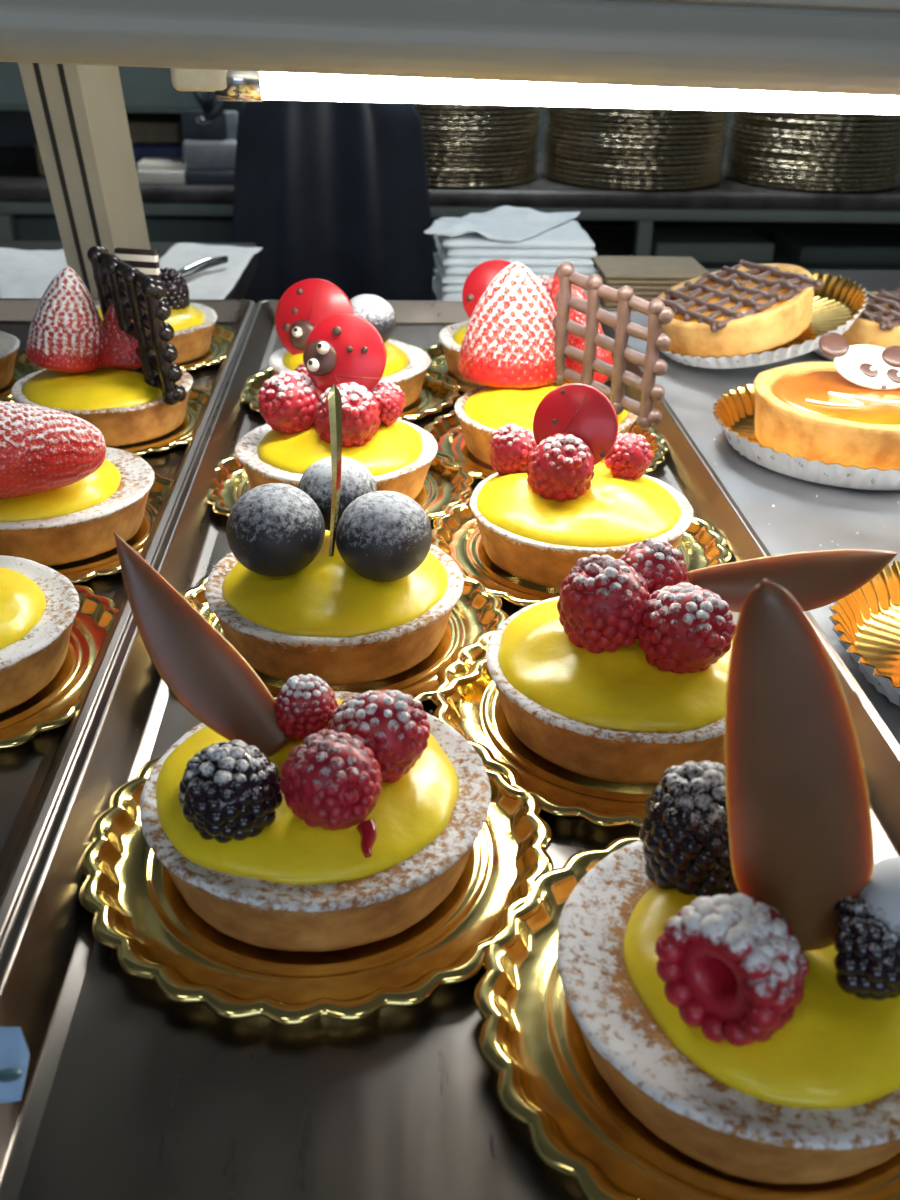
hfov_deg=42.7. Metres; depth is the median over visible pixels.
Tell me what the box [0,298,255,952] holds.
steel tray
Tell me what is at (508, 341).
strawberry
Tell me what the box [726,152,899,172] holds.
cake board
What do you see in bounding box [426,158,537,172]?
cake board
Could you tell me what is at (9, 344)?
tart
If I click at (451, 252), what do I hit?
folded napkin
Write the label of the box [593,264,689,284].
card
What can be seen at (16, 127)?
wall
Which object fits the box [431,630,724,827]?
cake board
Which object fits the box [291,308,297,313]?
dot
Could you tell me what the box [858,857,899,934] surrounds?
blueberry
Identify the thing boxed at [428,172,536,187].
cake board
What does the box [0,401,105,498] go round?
strawberry
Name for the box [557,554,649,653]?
raspberry
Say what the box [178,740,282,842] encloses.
blackberry
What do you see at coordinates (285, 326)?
dot
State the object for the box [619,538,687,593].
raspberry
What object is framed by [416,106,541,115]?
cake board
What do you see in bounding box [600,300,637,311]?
card
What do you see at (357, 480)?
blueberry
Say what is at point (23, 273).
paper sheet
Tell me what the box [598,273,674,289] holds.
card
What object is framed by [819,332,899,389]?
chocolate panda face
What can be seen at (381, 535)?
blueberry
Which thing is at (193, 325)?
tart
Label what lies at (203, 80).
socket
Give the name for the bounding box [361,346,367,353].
dot
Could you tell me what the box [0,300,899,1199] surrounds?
steel tray
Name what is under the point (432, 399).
cake board
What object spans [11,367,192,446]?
tart
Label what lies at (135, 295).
lattice
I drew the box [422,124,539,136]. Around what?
cake board
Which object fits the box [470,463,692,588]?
tart
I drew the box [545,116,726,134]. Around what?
cake board
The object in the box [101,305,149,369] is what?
strawberry
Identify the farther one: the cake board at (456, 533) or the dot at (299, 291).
the dot at (299, 291)
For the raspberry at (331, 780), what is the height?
0.023 m
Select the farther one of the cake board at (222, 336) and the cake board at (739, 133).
the cake board at (739, 133)
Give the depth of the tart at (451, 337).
0.64 m
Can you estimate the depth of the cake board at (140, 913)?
0.26 m
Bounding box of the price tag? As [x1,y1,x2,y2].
[0,1027,29,1102]
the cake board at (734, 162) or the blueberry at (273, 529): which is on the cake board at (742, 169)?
the cake board at (734, 162)
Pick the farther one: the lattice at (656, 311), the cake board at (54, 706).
the lattice at (656, 311)
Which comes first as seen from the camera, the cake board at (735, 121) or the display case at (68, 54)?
the display case at (68, 54)
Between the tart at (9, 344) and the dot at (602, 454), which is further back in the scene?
the tart at (9, 344)
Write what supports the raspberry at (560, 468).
on the tart at (531, 537)
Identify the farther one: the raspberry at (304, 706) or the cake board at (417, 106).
the cake board at (417, 106)
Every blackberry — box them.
[160,268,189,309]
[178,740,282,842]
[639,760,738,897]
[834,897,899,999]
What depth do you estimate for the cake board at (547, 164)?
2.17 m
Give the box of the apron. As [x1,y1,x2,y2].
[232,100,435,303]
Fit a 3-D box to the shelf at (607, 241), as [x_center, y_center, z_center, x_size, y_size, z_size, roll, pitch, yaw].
[0.064,-0.738,2.426,4.500,0.020,0.420,0,28,-3]
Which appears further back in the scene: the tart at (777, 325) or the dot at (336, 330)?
the tart at (777, 325)
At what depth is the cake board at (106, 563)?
0.44 m
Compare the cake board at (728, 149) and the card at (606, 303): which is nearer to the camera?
the card at (606, 303)
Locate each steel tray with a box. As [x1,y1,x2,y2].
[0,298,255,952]
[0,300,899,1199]
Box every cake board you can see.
[0,350,44,401]
[0,585,118,748]
[5,385,210,455]
[47,473,173,582]
[78,740,553,1024]
[177,323,236,372]
[180,567,508,702]
[206,448,473,520]
[242,366,459,421]
[412,103,527,110]
[416,103,465,104]
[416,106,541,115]
[419,109,540,120]
[421,114,540,125]
[422,120,538,131]
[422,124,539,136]
[422,342,611,393]
[423,129,540,141]
[423,135,538,146]
[424,139,537,151]
[424,409,667,479]
[425,143,538,156]
[425,149,537,161]
[426,153,537,166]
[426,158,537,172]
[427,164,536,177]
[427,167,536,182]
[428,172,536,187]
[431,496,731,606]
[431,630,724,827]
[473,836,899,1199]
[542,169,720,189]
[543,132,724,149]
[543,136,723,154]
[543,141,723,159]
[543,160,721,179]
[543,165,722,185]
[544,126,724,144]
[544,146,723,164]
[544,151,723,170]
[544,156,722,174]
[545,107,727,123]
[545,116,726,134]
[546,106,727,118]
[546,112,728,129]
[546,122,727,139]
[567,107,714,113]
[724,166,899,186]
[724,171,899,191]
[725,157,899,177]
[726,147,899,167]
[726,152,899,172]
[726,162,899,182]
[727,132,899,151]
[727,138,899,157]
[728,143,899,161]
[729,123,899,141]
[729,128,899,146]
[731,119,899,136]
[732,111,899,126]
[732,114,899,131]
[744,111,899,121]
[776,112,889,116]
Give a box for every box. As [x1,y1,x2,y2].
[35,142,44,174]
[127,114,185,143]
[132,142,182,169]
[650,229,774,262]
[774,233,899,263]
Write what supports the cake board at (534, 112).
on the cake board at (534, 117)
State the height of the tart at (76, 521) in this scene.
0.028 m
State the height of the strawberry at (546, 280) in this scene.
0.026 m
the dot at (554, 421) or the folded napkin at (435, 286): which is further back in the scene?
the folded napkin at (435, 286)
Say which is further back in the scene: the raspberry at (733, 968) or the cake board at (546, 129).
the cake board at (546, 129)
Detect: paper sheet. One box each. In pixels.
[0,247,66,297]
[159,243,261,299]
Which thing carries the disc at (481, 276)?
on the tart at (451, 337)
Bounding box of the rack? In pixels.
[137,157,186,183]
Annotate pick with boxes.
[328,384,341,556]
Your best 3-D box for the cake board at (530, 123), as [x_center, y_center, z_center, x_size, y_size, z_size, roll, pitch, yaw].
[0.005,-0.920,2.207,0.331,0.008,0.331,9,29,14]
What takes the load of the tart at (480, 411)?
on the cake board at (446, 429)
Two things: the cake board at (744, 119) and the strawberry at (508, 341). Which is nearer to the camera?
the strawberry at (508, 341)
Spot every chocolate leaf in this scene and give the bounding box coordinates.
[113,532,293,756]
[687,549,897,612]
[725,579,873,950]
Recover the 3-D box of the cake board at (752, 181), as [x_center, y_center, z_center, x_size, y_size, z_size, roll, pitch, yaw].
[0.720,-0.843,2.297,0.339,0.008,0.339,-2,28,-7]
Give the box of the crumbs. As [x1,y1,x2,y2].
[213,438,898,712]
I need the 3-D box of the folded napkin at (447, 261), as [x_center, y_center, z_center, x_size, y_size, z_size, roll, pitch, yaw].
[0.049,-0.282,0.926,0.120,0.007,0.102,0,28,-3]
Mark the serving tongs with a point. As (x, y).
(203, 264)
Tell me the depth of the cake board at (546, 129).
2.12 m
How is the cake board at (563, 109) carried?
on the cake board at (553, 111)
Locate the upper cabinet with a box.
[0,62,244,112]
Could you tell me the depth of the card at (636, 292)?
0.86 m
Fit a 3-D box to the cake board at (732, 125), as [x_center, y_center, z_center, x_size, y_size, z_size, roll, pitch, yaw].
[0.719,-0.919,2.252,0.339,0.008,0.339,-1,28,-4]
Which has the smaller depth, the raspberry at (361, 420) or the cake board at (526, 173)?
the raspberry at (361, 420)
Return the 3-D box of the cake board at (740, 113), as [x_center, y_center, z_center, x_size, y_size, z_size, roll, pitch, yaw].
[0.722,-0.941,2.237,0.339,0.008,0.339,-1,28,-4]
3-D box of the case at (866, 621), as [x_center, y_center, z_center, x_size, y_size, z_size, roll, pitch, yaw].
[0.187,0.018,0.378,0.123,0.013,0.123,-3,28,-8]
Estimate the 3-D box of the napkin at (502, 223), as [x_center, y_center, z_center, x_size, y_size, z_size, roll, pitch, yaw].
[0.044,-0.304,0.919,0.086,0.009,0.145,11,30,17]
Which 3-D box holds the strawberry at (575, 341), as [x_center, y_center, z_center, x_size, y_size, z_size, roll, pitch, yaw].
[0.065,-0.132,0.559,0.034,0.061,0.032,11,30,17]
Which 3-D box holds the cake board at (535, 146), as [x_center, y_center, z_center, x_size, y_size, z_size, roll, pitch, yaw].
[0.007,-0.882,2.231,0.331,0.008,0.331,11,30,18]
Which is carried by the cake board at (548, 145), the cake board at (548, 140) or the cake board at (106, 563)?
the cake board at (548, 140)
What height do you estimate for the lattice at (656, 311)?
0.065 m
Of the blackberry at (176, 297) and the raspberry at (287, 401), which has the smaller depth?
the raspberry at (287, 401)
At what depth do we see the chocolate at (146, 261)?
0.55 m
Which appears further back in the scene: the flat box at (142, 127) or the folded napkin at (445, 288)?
the flat box at (142, 127)
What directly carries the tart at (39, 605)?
on the cake board at (54, 706)
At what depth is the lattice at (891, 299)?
0.70 m
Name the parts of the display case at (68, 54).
corner post, rail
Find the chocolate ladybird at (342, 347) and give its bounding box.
[303,313,385,392]
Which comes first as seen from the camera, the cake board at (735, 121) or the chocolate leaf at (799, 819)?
the chocolate leaf at (799, 819)
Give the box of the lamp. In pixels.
[170,68,899,114]
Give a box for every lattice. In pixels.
[87,246,186,404]
[552,262,673,429]
[648,260,822,331]
[858,288,899,330]
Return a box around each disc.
[462,260,511,317]
[533,383,617,464]
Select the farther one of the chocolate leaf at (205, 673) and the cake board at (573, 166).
the cake board at (573, 166)
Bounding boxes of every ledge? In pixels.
[0,241,257,299]
[432,267,899,300]
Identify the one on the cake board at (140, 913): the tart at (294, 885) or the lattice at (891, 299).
the tart at (294, 885)
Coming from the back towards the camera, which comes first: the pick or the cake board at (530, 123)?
the cake board at (530, 123)
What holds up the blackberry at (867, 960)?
on the tart at (817, 1101)
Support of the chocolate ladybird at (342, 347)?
on the raspberry at (361, 420)
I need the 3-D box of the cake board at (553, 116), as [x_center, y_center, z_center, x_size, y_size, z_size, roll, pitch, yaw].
[0.361,-0.931,2.224,0.350,0.008,0.350,19,33,29]
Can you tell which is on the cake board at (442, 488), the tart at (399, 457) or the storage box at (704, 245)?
the tart at (399, 457)
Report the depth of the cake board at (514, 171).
2.13 m
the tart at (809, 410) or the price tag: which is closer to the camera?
the price tag
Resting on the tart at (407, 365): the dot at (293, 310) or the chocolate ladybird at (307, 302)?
the chocolate ladybird at (307, 302)
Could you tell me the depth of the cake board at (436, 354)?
0.66 m
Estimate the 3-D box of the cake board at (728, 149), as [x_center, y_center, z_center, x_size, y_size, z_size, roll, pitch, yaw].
[0.718,-0.880,2.273,0.339,0.008,0.339,-5,29,-11]
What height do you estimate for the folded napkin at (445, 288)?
0.007 m
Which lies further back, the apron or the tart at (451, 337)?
the apron
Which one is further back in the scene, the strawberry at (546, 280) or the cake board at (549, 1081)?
the strawberry at (546, 280)
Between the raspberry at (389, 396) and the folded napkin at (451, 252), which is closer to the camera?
the raspberry at (389, 396)
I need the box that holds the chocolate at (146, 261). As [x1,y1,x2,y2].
[114,247,162,300]
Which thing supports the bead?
on the disc at (481, 276)
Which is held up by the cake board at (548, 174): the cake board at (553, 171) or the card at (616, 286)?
the cake board at (553, 171)
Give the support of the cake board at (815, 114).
on the cake board at (770, 114)
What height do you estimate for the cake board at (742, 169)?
0.008 m
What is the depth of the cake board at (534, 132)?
2.10 m
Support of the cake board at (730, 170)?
on the cake board at (752, 181)
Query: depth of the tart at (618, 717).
0.32 m
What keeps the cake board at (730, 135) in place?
on the cake board at (732, 141)
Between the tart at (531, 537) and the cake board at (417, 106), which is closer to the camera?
the tart at (531, 537)
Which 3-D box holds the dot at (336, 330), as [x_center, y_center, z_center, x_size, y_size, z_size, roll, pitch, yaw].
[-0.046,-0.110,0.471,0.004,0.004,0.002,0,28,-3]
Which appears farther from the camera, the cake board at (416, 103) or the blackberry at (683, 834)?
the cake board at (416, 103)
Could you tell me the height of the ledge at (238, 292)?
0.970 m
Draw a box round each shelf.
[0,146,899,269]
[433,228,899,269]
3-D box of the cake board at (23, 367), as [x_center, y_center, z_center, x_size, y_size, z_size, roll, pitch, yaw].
[-0.272,-0.117,0.615,0.117,0.006,0.118,-19,34,-33]
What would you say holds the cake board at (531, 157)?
on the cake board at (534, 161)
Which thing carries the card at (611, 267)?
on the card at (608, 281)
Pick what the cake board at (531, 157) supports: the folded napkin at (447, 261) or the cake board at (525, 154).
the cake board at (525, 154)
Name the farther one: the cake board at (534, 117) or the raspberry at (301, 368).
the cake board at (534, 117)
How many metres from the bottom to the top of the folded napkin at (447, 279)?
0.007 m
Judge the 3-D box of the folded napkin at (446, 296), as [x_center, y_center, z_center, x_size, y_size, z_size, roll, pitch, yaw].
[0.053,-0.258,0.939,0.126,0.007,0.104,0,28,-3]
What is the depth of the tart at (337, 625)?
0.36 m
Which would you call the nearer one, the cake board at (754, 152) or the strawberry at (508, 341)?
the strawberry at (508, 341)
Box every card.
[591,256,708,278]
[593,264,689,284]
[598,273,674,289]
[600,297,617,305]
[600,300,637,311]
[602,295,657,300]
[633,290,664,295]
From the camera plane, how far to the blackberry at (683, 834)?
0.24 m
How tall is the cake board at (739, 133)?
0.008 m
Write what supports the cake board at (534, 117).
on the cake board at (530, 123)
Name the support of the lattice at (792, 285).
on the tart at (777, 325)
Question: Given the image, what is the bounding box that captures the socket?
[170,68,227,91]
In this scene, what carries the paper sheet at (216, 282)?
on the ledge at (238, 292)
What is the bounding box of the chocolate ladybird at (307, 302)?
[275,278,353,354]
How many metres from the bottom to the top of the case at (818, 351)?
0.009 m
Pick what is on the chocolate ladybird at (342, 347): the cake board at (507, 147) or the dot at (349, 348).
the dot at (349, 348)
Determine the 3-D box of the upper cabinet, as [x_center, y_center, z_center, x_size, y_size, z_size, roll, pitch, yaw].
[-1.247,-1.251,2.113,1.800,0.600,0.451,0,28,-3]
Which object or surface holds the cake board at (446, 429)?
on the steel tray at (131, 1091)
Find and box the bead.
[466,294,473,301]
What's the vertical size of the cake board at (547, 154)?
0.008 m
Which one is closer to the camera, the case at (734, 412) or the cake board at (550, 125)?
the case at (734, 412)
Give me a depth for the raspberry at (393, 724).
0.27 m
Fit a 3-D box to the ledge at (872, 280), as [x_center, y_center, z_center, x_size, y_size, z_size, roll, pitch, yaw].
[0.410,0.183,1.179,0.858,0.970,0.260,0,28,-3]
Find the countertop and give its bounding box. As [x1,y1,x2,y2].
[0,146,899,210]
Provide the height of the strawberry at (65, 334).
0.049 m
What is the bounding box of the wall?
[0,106,733,155]
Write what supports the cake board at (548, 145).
on the cake board at (572, 156)
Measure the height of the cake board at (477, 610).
0.006 m
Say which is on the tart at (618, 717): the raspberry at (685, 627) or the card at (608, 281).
the raspberry at (685, 627)
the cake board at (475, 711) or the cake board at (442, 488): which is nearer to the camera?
the cake board at (475, 711)
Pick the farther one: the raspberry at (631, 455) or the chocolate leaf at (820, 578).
the raspberry at (631, 455)
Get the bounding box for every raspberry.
[258,371,321,434]
[274,674,338,739]
[280,729,381,829]
[294,363,322,393]
[314,382,380,446]
[327,689,429,782]
[370,381,404,425]
[489,423,536,475]
[526,434,593,501]
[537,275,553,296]
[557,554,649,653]
[604,433,652,479]
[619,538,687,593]
[637,582,735,673]
[656,893,808,1046]
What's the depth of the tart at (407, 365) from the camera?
0.59 m
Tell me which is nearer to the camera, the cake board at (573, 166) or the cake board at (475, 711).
the cake board at (475, 711)
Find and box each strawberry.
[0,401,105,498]
[26,266,102,372]
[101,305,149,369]
[458,262,566,388]
[550,264,612,382]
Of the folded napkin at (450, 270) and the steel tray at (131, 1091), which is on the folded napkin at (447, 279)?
the folded napkin at (450, 270)
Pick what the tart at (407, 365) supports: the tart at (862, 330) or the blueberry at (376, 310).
the blueberry at (376, 310)
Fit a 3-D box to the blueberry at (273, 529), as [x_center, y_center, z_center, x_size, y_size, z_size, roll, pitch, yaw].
[-0.055,-0.022,0.365,0.031,0.029,0.031,0,28,-3]
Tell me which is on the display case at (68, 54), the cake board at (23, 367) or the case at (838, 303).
the case at (838, 303)
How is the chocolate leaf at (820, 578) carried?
on the tart at (618, 717)
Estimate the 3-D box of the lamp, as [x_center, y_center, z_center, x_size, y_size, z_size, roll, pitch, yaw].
[0.233,-0.191,0.425,0.700,0.030,0.022,0,28,-3]
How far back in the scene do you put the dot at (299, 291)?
0.58 m
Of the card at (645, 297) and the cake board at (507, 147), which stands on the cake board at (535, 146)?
the cake board at (507, 147)
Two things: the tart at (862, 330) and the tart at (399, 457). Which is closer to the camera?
the tart at (399, 457)
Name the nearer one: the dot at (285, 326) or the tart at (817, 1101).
the tart at (817, 1101)
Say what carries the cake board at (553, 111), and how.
on the cake board at (553, 116)
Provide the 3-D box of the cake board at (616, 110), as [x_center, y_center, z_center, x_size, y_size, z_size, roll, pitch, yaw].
[0.358,-0.955,2.213,0.350,0.008,0.350,-12,31,-23]
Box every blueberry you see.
[226,483,324,576]
[298,456,376,530]
[335,491,431,580]
[350,294,395,342]
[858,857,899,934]
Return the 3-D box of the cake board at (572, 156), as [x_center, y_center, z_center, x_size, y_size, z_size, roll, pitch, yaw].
[0.359,-0.879,2.258,0.350,0.008,0.350,-7,29,-14]
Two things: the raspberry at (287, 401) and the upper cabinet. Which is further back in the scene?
the upper cabinet
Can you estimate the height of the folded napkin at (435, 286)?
0.007 m
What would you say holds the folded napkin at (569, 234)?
on the folded napkin at (451, 252)
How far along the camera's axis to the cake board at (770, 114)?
2.12 m
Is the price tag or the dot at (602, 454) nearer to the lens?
the price tag
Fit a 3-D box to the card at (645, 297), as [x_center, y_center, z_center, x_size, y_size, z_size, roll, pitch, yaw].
[0.154,-0.242,0.896,0.083,0.003,0.071,0,28,-3]
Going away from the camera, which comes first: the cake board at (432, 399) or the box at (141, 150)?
the cake board at (432, 399)
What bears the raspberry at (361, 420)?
on the tart at (399, 457)
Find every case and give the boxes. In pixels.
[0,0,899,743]
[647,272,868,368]
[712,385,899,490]
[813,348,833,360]
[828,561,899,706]
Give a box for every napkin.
[424,206,579,241]
[432,277,442,300]
[434,235,593,266]
[434,252,553,284]
[435,269,586,300]
[438,217,594,248]
[441,282,586,293]
[443,265,597,275]
[445,247,596,257]
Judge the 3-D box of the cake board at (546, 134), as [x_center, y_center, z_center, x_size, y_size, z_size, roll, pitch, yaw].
[0.357,-0.899,2.239,0.350,0.008,0.350,2,28,2]
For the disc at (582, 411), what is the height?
0.031 m
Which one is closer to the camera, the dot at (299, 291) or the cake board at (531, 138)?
the dot at (299, 291)
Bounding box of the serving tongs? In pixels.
[177,256,227,277]
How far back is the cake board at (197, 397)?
0.55 m
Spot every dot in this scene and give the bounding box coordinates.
[282,323,289,330]
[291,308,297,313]
[296,288,302,294]
[332,326,341,335]
[346,345,352,352]
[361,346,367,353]
[552,419,557,424]
[600,452,605,457]
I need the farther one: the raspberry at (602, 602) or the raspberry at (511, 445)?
the raspberry at (511, 445)
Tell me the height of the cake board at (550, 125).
0.008 m
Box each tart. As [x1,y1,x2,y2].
[0,331,19,388]
[0,447,154,565]
[0,555,78,712]
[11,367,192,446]
[96,302,216,363]
[140,691,490,951]
[205,530,463,685]
[235,419,436,499]
[268,339,430,407]
[438,320,483,385]
[454,383,636,464]
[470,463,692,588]
[486,597,733,783]
[556,840,899,1183]
[657,263,815,357]
[753,361,899,469]
[842,292,899,347]
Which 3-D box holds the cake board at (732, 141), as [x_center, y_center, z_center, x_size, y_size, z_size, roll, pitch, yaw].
[0.719,-0.895,2.265,0.339,0.008,0.339,-20,34,-33]

